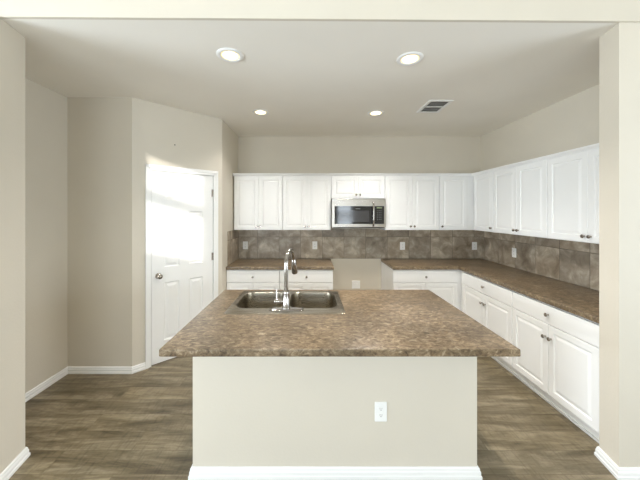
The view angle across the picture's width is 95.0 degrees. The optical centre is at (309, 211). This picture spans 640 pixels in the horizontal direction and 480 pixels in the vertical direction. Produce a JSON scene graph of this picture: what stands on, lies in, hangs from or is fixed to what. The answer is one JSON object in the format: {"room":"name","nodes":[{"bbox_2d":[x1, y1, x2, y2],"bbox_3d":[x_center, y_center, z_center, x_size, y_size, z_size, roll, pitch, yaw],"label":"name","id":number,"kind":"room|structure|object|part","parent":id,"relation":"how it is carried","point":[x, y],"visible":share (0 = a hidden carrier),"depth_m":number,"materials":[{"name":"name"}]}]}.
{"room":"kitchen","nodes":[
{"label":"kitchen","id":0,"kind":"room"},
{"bbox_2d":[25,78,66,392],"bbox_3d":[-2.505,0.235,2.505,0.100,2.790,1.120,0,0,0],"label":"wall","id":1,"kind":"structure","parent":0,"point":[45,108],"depth_m":2.72,"materials":[{"name":"paint"}]},
{"bbox_2d":[25,362,145,401],"bbox_3d":[-2.078,1.595,2.497,0.752,0.068,1.104,0,0,0],"label":"baseboard","id":2,"kind":"structure","parent":1,"relation":"attached to","point":[42,386],"depth_m":2.95,"materials":[{"name":"white wood"}]},
{"bbox_2d":[67,97,131,365],"bbox_3d":[-2.127,0.235,3.015,0.655,2.790,0.100,0,0,0],"label":"wall","id":3,"kind":"structure","parent":0,"point":[99,129],"depth_m":2.96,"materials":[{"name":"paint"}]},
{"bbox_2d":[132,97,221,365],"bbox_3d":[-1.485,0.235,3.350,0.100,2.790,0.990,0,0,45],"label":"wall","id":4,"kind":"structure","parent":0,"point":[197,138],"depth_m":3.11,"materials":[{"name":"paint"}]},
{"bbox_2d":[145,164,217,368],"bbox_3d":[-1.458,0.565,3.365,0.812,2.130,0.118,0,0,-45],"label":"trim","id":5,"kind":"structure","parent":4,"relation":"attached to","point":[148,167],"depth_m":3.07,"materials":[{"name":"white wood"}]},
{"bbox_2d":[151,171,213,364],"bbox_3d":[-1.411,0.593,3.334,0.705,2.055,0.108,0,0,-45],"label":"door","id":6,"kind":"structure","parent":4,"relation":"in","point":[182,255],"depth_m":3.29,"materials":[{"name":"white wood"}]},
{"bbox_3d":[-1.603,0.685,3.117,0.062,0.062,0.072,0,0,-45],"label":"knob","id":7,"kind":"part","parent":6,"relation":"part of","materials":[{"name":"silver metal"}]},
{"bbox_2d":[222,120,237,291],"bbox_3d":[-1.150,0.235,4.082,0.100,2.790,0.835,0,0,0],"label":"wall","id":8,"kind":"structure","parent":0,"point":[229,137],"depth_m":3.91,"materials":[{"name":"paint"}]},
{"bbox_2d":[3,19,617,135],"bbox_3d":[0.000,-1.220,3.163,10.000,0.120,2.873,0,0,0],"label":"ceiling","id":9,"kind":"structure","parent":0,"point":[312,78],"depth_m":2.42,"materials":[{"name":"paint"}]},
{"bbox_2d":[216,48,243,62],"bbox_3d":[-0.590,-1.155,2.165,0.196,0.009,0.196,0,0,0],"label":"recessed light","id":10,"kind":"object","parent":9,"relation":"in","point":[226,54],"visible":1,"depth_m":2.15,"materials":[{"name":"beige plastic"}]},
{"bbox_2d":[252,109,268,114],"bbox_3d":[-0.573,-1.155,3.400,0.196,0.009,0.196,0,0,0],"label":"recessed light","id":11,"kind":"object","parent":9,"relation":"in","point":[256,111],"visible":1,"depth_m":3.39,"materials":[{"name":"beige plastic"}]},
{"bbox_2d":[367,110,383,115],"bbox_3d":[0.770,-1.155,3.430,0.196,0.009,0.196,0,0,0],"label":"recessed light","id":12,"kind":"object","parent":9,"relation":"in","point":[374,112],"visible":1,"depth_m":3.42,"materials":[{"name":"beige plastic"}]},
{"bbox_2d":[396,52,423,65],"bbox_3d":[0.755,-1.155,2.215,0.196,0.009,0.196,0,0,0],"label":"recessed light","id":13,"kind":"object","parent":9,"relation":"in","point":[409,58],"visible":1,"depth_m":2.21,"materials":[{"name":"beige plastic"}]},
{"bbox_2d":[416,100,453,112],"bbox_3d":[1.362,-1.155,3.215,0.256,0.008,0.370,0,0,0],"label":"ceiling vent","id":14,"kind":"object","parent":9,"relation":"in","point":[432,106],"visible":1,"depth_m":3.20,"materials":[{"name":"white metal"}]},
{"bbox_2d":[422,107,441,111],"bbox_3d":[1.362,-1.155,3.297,0.192,0.005,0.141,0,0,0],"label":"grille","id":15,"kind":"object","parent":14,"relation":"attached to","point":[424,109],"depth_m":3.30,"materials":[{"name":"grey metal"}]},
{"bbox_2d":[426,102,447,106],"bbox_3d":[1.362,-1.155,3.132,0.192,0.005,0.141,0,0,0],"label":"grille","id":16,"kind":"object","parent":14,"relation":"attached to","point":[430,104],"depth_m":3.15,"materials":[{"name":"grey metal"}]},
{"bbox_2d":[9,357,616,479],"bbox_3d":[0.000,1.680,0.800,10.000,0.100,7.600,0,0,0],"label":"floor","id":17,"kind":"structure","parent":0,"point":[138,425],"depth_m":2.20,"materials":[{"name":"brown wood"}]},
{"bbox_2d":[227,270,279,289],"bbox_3d":[-0.749,1.193,4.156,0.699,0.872,0.685,0,0,0],"label":"base cabinet","id":18,"kind":"object","parent":17,"relation":"on","point":[236,279],"visible":0.35,"depth_m":3.84,"materials":[{"name":"white wood"}]},
{"bbox_3d":[-0.922,1.218,3.852,0.344,0.574,0.019,0,0,0],"label":"door","id":19,"kind":"part","parent":18,"relation":"part of","materials":[{"name":"white wood"}]},
{"bbox_3d":[-0.749,0.849,3.852,0.692,0.153,0.018,0,0,0],"label":"drawer","id":20,"kind":"part","parent":18,"relation":"part of","materials":[{"name":"white wood"}]},
{"bbox_3d":[-0.575,1.218,3.852,0.344,0.574,0.019,0,0,0],"label":"door","id":21,"kind":"part","parent":18,"relation":"part of","materials":[{"name":"white wood"}]},
{"bbox_2d":[280,270,332,289],"bbox_3d":[-0.047,1.193,4.156,0.699,0.872,0.685,0,0,0],"label":"base cabinet","id":22,"kind":"object","parent":17,"relation":"on","point":[304,279],"visible":0.36,"depth_m":3.84,"materials":[{"name":"white wood"}]},
{"bbox_2d":[226,259,333,269],"bbox_3d":[-0.393,0.736,4.163,1.410,0.041,0.670,0,0,0],"label":"countertop","id":23,"kind":"structure","parent":22,"relation":"on","point":[240,264],"depth_m":3.99,"materials":[{"name":"stone"}]},
{"bbox_3d":[-0.221,1.218,3.852,0.344,0.574,0.019,0,0,0],"label":"door","id":24,"kind":"part","parent":22,"relation":"part of","materials":[{"name":"white wood"}]},
{"bbox_3d":[-0.047,0.849,3.852,0.692,0.153,0.018,0,0,0],"label":"drawer","id":25,"kind":"part","parent":22,"relation":"part of","materials":[{"name":"white wood"}]},
{"bbox_3d":[0.127,1.218,3.852,0.344,0.574,0.019,0,0,0],"label":"door","id":26,"kind":"part","parent":22,"relation":"part of","materials":[{"name":"white wood"}]},
{"bbox_2d":[188,357,481,479],"bbox_3d":[0.153,1.193,2.234,1.789,0.872,0.908,0,0,0],"label":"kitchen island","id":27,"kind":"object","parent":17,"relation":"on","point":[255,418],"visible":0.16,"depth_m":1.80,"materials":[{"name":"paint"}]},
{"bbox_3d":[0.153,1.595,1.848,1.789,0.068,0.135,0,0,0],"label":"baseboard","id":28,"kind":"part","parent":27,"relation":"part of","materials":[{"name":"white wood"}]},
{"bbox_2d":[159,290,520,356],"bbox_3d":[0.155,0.736,2.116,1.886,0.041,1.177,0,0,0],"label":"island countertop","id":29,"kind":"structure","parent":27,"relation":"on","point":[374,323],"depth_m":1.74,"materials":[{"name":"stone"}]},
{"bbox_2d":[224,291,344,313],"bbox_3d":[-0.178,0.806,2.346,0.858,0.189,0.596,0,0,0],"label":"sink","id":30,"kind":"object","parent":29,"relation":"in","point":[247,302],"visible":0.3,"depth_m":2.57,"materials":[{"name":"silver metal"}]},
{"bbox_3d":[-0.381,0.807,2.384,0.368,0.186,0.431,0,0,0],"label":"bowl","id":31,"kind":"part","parent":30,"relation":"part of","materials":[{"name":"silver metal"}]},
{"bbox_3d":[0.025,0.807,2.384,0.368,0.186,0.431,0,0,0],"label":"bowl","id":32,"kind":"part","parent":30,"relation":"part of","materials":[{"name":"silver metal"}]},
{"bbox_2d":[269,248,303,310],"bbox_3d":[-0.174,0.493,2.244,0.256,0.434,0.276,0,0,0],"label":"kitchen faucet","id":33,"kind":"object","parent":29,"relation":"on","point":[285,301],"visible":1,"depth_m":2.13,"materials":[{"name":"silver metal"}]},
{"bbox_3d":[-0.227,0.651,2.136,0.062,0.042,0.042,0,0,0],"label":"handle","id":34,"kind":"part","parent":33,"relation":"part of","materials":[{"name":"silver metal"}]},
{"bbox_3d":[-0.174,0.706,2.136,0.256,0.010,0.060,0,0,0],"label":"plate","id":35,"kind":"part","parent":33,"relation":"part of","materials":[{"name":"silver metal"}]},
{"bbox_3d":[-0.153,0.422,2.231,0.030,0.292,0.224,0,0,13],"label":"spout","id":36,"kind":"part","parent":33,"relation":"part of","materials":[{"name":"silver metal"}]},
{"bbox_2d":[375,402,386,421],"bbox_3d":[0.434,1.225,1.795,0.075,0.120,0.008,0,0,0],"label":"wall outlet","id":37,"kind":"object","parent":27,"relation":"attached to","point":[380,407],"visible":1,"depth_m":1.79,"materials":[{"name":"plastic"}]},
{"bbox_2d":[381,262,460,309],"bbox_3d":[1.855,1.193,4.156,1.524,0.872,0.685,0,0,0],"label":"base cabinet","id":38,"kind":"object","parent":17,"relation":"on","point":[446,284],"visible":0.36,"depth_m":3.84,"materials":[{"name":"white wood"}]},
{"bbox_3d":[1.307,1.218,3.852,0.420,0.574,0.019,0,0,0],"label":"door","id":39,"kind":"part","parent":38,"relation":"part of","materials":[{"name":"white wood"}]},
{"bbox_3d":[1.518,0.849,3.852,0.842,0.153,0.018,0,0,0],"label":"drawer","id":40,"kind":"part","parent":38,"relation":"part of","materials":[{"name":"white wood"}]},
{"bbox_3d":[1.729,1.218,3.852,0.420,0.574,0.019,0,0,0],"label":"door","id":41,"kind":"part","parent":38,"relation":"part of","materials":[{"name":"white wood"}]},
{"bbox_2d":[381,259,598,323],"bbox_3d":[1.852,0.736,3.226,1.532,0.041,2.544,0,0,0],"label":"countertop","id":42,"kind":"structure","parent":38,"relation":"on","point":[580,301],"depth_m":3.02,"materials":[{"name":"stone"}]},
{"bbox_2d":[461,271,519,378],"bbox_3d":[2.277,1.193,3.346,0.682,0.872,0.991,0,0,0],"label":"base cabinet","id":43,"kind":"object","parent":17,"relation":"on","point":[488,303],"visible":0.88,"depth_m":3.19,"materials":[{"name":"white wood"}]},
{"bbox_3d":[1.975,1.218,3.544,0.019,0.574,0.458,0,0,0],"label":"door","id":44,"kind":"part","parent":43,"relation":"part of","materials":[{"name":"white wood"}]},
{"bbox_3d":[1.975,0.849,3.313,0.018,0.153,0.919,0,0,0],"label":"drawer","id":45,"kind":"part","parent":43,"relation":"part of","materials":[{"name":"white wood"}]},
{"bbox_3d":[1.975,1.218,3.083,0.019,0.574,0.458,0,0,0],"label":"door","id":46,"kind":"part","parent":43,"relation":"part of","materials":[{"name":"white wood"}]},
{"bbox_2d":[513,291,598,442],"bbox_3d":[2.277,1.193,2.418,0.682,0.872,0.861,0,0,0],"label":"base cabinet","id":47,"kind":"object","parent":17,"relation":"on","point":[558,361],"visible":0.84,"depth_m":2.31,"materials":[{"name":"white wood"}]},
{"bbox_3d":[1.975,1.218,2.632,0.019,0.574,0.426,0,0,0],"label":"door","id":48,"kind":"part","parent":47,"relation":"part of","materials":[{"name":"white wood"}]},
{"bbox_3d":[1.975,0.849,2.418,0.018,0.153,0.854,0,0,0],"label":"drawer","id":49,"kind":"part","parent":47,"relation":"part of","materials":[{"name":"white wood"}]},
{"bbox_3d":[1.975,1.218,2.204,0.019,0.574,0.426,0,0,0],"label":"door","id":50,"kind":"part","parent":47,"relation":"part of","materials":[{"name":"white wood"}]},
{"bbox_2d":[0,0,639,473],"bbox_3d":[0.000,-0.970,1.829,10.000,5.200,0.243,0,0,0],"label":"wall","id":51,"kind":"structure","parent":0,"point":[619,47],"depth_m":1.79,"materials":[{"name":"paint"}]},
{"bbox_2d":[0,447,29,479],"bbox_3d":[-3.410,1.595,1.840,3.179,0.068,0.249,0,0,0],"label":"baseboard","id":52,"kind":"structure","parent":51,"relation":"attached to","point":[24,454],"depth_m":1.84,"materials":[{"name":"white wood"}]},
{"bbox_2d":[594,446,639,479],"bbox_3d":[3.434,1.595,1.873,3.131,0.068,0.194,0,0,0],"label":"baseboard","id":53,"kind":"structure","parent":51,"relation":"attached to","point":[620,473],"depth_m":1.79,"materials":[{"name":"white wood"}]},
{"bbox_2d":[238,136,480,289],"bbox_3d":[0.760,0.235,4.550,3.920,2.790,0.100,0,0,0],"label":"wall","id":54,"kind":"structure","parent":0,"point":[256,154],"depth_m":4.50,"materials":[{"name":"paint"}]},
{"bbox_2d":[234,176,282,229],"bbox_3d":[-0.738,-0.131,4.322,0.694,0.779,0.352,0,0,0],"label":"upper cabinet","id":55,"kind":"object","parent":54,"relation":"attached to","point":[258,200],"visible":0.95,"depth_m":4.18,"materials":[{"name":"white wood"}]},
{"bbox_3d":[-0.910,-0.128,4.185,0.342,0.761,0.019,0,0,0],"label":"door","id":56,"kind":"part","parent":55,"relation":"part of","materials":[{"name":"white wood"}]},
{"bbox_3d":[-0.565,-0.128,4.185,0.342,0.761,0.019,0,0,0],"label":"door","id":57,"kind":"part","parent":55,"relation":"part of","materials":[{"name":"white wood"}]},
{"bbox_2d":[283,176,330,229],"bbox_3d":[-0.044,-0.131,4.322,0.688,0.779,0.352,0,0,0],"label":"upper cabinet","id":58,"kind":"object","parent":54,"relation":"attached to","point":[306,199],"visible":1,"depth_m":4.18,"materials":[{"name":"white wood"}]},
{"bbox_3d":[-0.215,-0.128,4.185,0.338,0.761,0.019,0,0,0],"label":"door","id":59,"kind":"part","parent":58,"relation":"part of","materials":[{"name":"white wood"}]},
{"bbox_3d":[0.126,-0.128,4.185,0.338,0.761,0.019,0,0,0],"label":"door","id":60,"kind":"part","parent":58,"relation":"part of","materials":[{"name":"white wood"}]},
{"bbox_2d":[352,281,359,288],"bbox_3d":[0.705,1.115,4.495,0.124,0.120,0.008,0,0,0],"label":"outlet","id":61,"kind":"object","parent":54,"relation":"attached to","point":[355,284],"visible":1,"depth_m":4.49,"materials":[{"name":"plastic"}]},
{"bbox_2d":[331,176,383,198],"bbox_3d":[0.683,-0.354,4.322,0.764,0.331,0.352,0,0,0],"label":"upper cabinet","id":62,"kind":"object","parent":54,"relation":"attached to","point":[342,187],"visible":0.91,"depth_m":4.18,"materials":[{"name":"white wood"}]},
{"bbox_3d":[0.494,-0.351,4.185,0.376,0.313,0.019,0,0,0],"label":"door","id":63,"kind":"part","parent":62,"relation":"part of","materials":[{"name":"white wood"}]},
{"bbox_2d":[331,199,385,227],"bbox_3d":[0.683,0.019,4.267,0.757,0.414,0.442,0,0,0],"label":"microwave","id":64,"kind":"object","parent":62,"relation":"attached to","point":[345,213],"visible":0.95,"depth_m":4.10,"materials":[{"name":"silver metal"}]},
{"bbox_3d":[0.625,0.043,4.106,0.559,0.250,0.004,0,0,0],"label":"door glass","id":65,"kind":"part","parent":64,"relation":"part of","materials":[{"name":"black glass"}]},
{"bbox_3d":[0.882,0.031,4.077,0.025,0.354,0.061,0,0,0],"label":"handle","id":66,"kind":"part","parent":64,"relation":"part of","materials":[{"name":"silver metal"}]},
{"bbox_3d":[0.973,0.043,4.106,0.134,0.250,0.004,0,0,0],"label":"control panel","id":67,"kind":"part","parent":64,"relation":"part of","materials":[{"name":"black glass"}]},
{"bbox_3d":[0.873,-0.351,4.185,0.376,0.313,0.019,0,0,0],"label":"door","id":68,"kind":"part","parent":62,"relation":"part of","materials":[{"name":"white wood"}]},
{"bbox_2d":[380,176,438,229],"bbox_3d":[1.456,-0.131,4.322,0.777,0.779,0.352,0,0,0],"label":"upper cabinet","id":69,"kind":"object","parent":54,"relation":"attached to","point":[412,202],"visible":0.99,"depth_m":4.18,"materials":[{"name":"white wood"}]},
{"bbox_3d":[1.263,-0.128,4.185,0.383,0.761,0.019,0,0,0],"label":"door","id":70,"kind":"part","parent":69,"relation":"part of","materials":[{"name":"white wood"}]},
{"bbox_2d":[233,143,598,175],"bbox_3d":[0.618,-0.532,3.109,3.433,0.036,2.172,0,0,0],"label":"trim","id":71,"kind":"structure","parent":69,"relation":"attached to","point":[593,146],"depth_m":4.16,"materials":[{"name":"white wood"}]},
{"bbox_3d":[1.649,-0.128,4.185,0.383,0.761,0.019,0,0,0],"label":"door","id":72,"kind":"part","parent":69,"relation":"part of","materials":[{"name":"white wood"}]},
{"bbox_2d":[227,229,598,290],"bbox_3d":[0.760,0.487,3.227,3.718,0.455,2.544,0,0,0],"label":"tile backsplash","id":73,"kind":"structure","parent":54,"relation":"attached to","point":[573,262],"depth_m":4.49,"materials":[{"name":"tile"}]},
{"bbox_2d":[243,241,247,248],"bbox_3d":[-0.990,0.510,4.486,0.075,0.120,0.008,0,0,0],"label":"wall outlet","id":74,"kind":"object","parent":73,"relation":"attached to","point":[245,243],"visible":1,"depth_m":4.49,"materials":[{"name":"plastic"}]},
{"bbox_2d":[312,241,316,248],"bbox_3d":[0.074,0.510,4.486,0.075,0.120,0.008,0,0,0],"label":"wall outlet","id":75,"kind":"object","parent":73,"relation":"attached to","point":[314,243],"visible":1,"depth_m":4.49,"materials":[{"name":"plastic"}]},
{"bbox_2d":[400,242,404,249],"bbox_3d":[1.417,0.520,4.486,0.075,0.120,0.008,0,0,0],"label":"wall outlet","id":76,"kind":"object","parent":73,"relation":"attached to","point":[402,244],"visible":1,"depth_m":4.49,"materials":[{"name":"plastic"}]},
{"bbox_2d":[472,242,476,249],"bbox_3d":[2.520,0.520,4.486,0.075,0.120,0.008,0,0,0],"label":"wall outlet","id":77,"kind":"object","parent":73,"relation":"attached to","point":[474,244],"visible":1,"depth_m":4.49,"materials":[{"name":"plastic"}]},
{"bbox_2d":[512,248,515,257],"bbox_3d":[2.606,0.520,3.745,0.008,0.120,0.075,0,0,0],"label":"wall outlet","id":78,"kind":"object","parent":73,"relation":"attached to","point":[513,249],"visible":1,"depth_m":3.73,"materials":[{"name":"plastic"}]},
{"bbox_2d":[439,176,473,229],"bbox_3d":[2.232,-0.131,4.322,0.771,0.779,0.352,0,0,0],"label":"upper cabinet","id":79,"kind":"object","parent":54,"relation":"attached to","point":[456,193],"visible":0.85,"depth_m":4.18,"materials":[{"name":"white wood"}]},
{"bbox_2d":[481,84,598,170],"bbox_3d":[2.670,0.235,3.225,0.100,2.790,2.550,0,0,0],"label":"wall","id":80,"kind":"structure","parent":0,"point":[572,122],"depth_m":3.23,"materials":[{"name":"paint"}]},
{"bbox_2d":[474,171,494,231],"bbox_3d":[2.453,-0.131,3.937,0.332,0.779,0.469,0,0,0],"label":"upper cabinet","id":81,"kind":"object","parent":80,"relation":"attached to","point":[483,183],"visible":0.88,"depth_m":3.89,"materials":[{"name":"white wood"}]},
{"bbox_2d":[494,159,548,237],"bbox_3d":[2.453,-0.131,3.282,0.332,0.779,0.837,0,0,0],"label":"upper cabinet","id":82,"kind":"object","parent":80,"relation":"attached to","point":[520,192],"visible":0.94,"depth_m":3.19,"materials":[{"name":"white wood"}]},
{"bbox_3d":[2.325,-0.128,3.490,0.019,0.761,0.413,0,0,0],"label":"door","id":83,"kind":"part","parent":82,"relation":"part of","materials":[{"name":"white wood"}]},
{"bbox_3d":[2.325,-0.128,3.074,0.019,0.761,0.413,0,0,0],"label":"door","id":84,"kind":"part","parent":82,"relation":"part of","materials":[{"name":"white wood"}]},
{"bbox_2d":[548,148,598,243],"bbox_3d":[2.453,-0.131,2.443,0.332,0.779,0.837,0,0,0],"label":"upper cabinet","id":85,"kind":"object","parent":80,"relation":"attached to","point":[573,179],"visible":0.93,"depth_m":2.56,"materials":[{"name":"white wood"}]},
{"bbox_3d":[2.325,-0.128,2.235,0.019,0.761,0.413,0,0,0],"label":"door","id":86,"kind":"part","parent":85,"relation":"part of","materials":[{"name":"white wood"}]}
]}

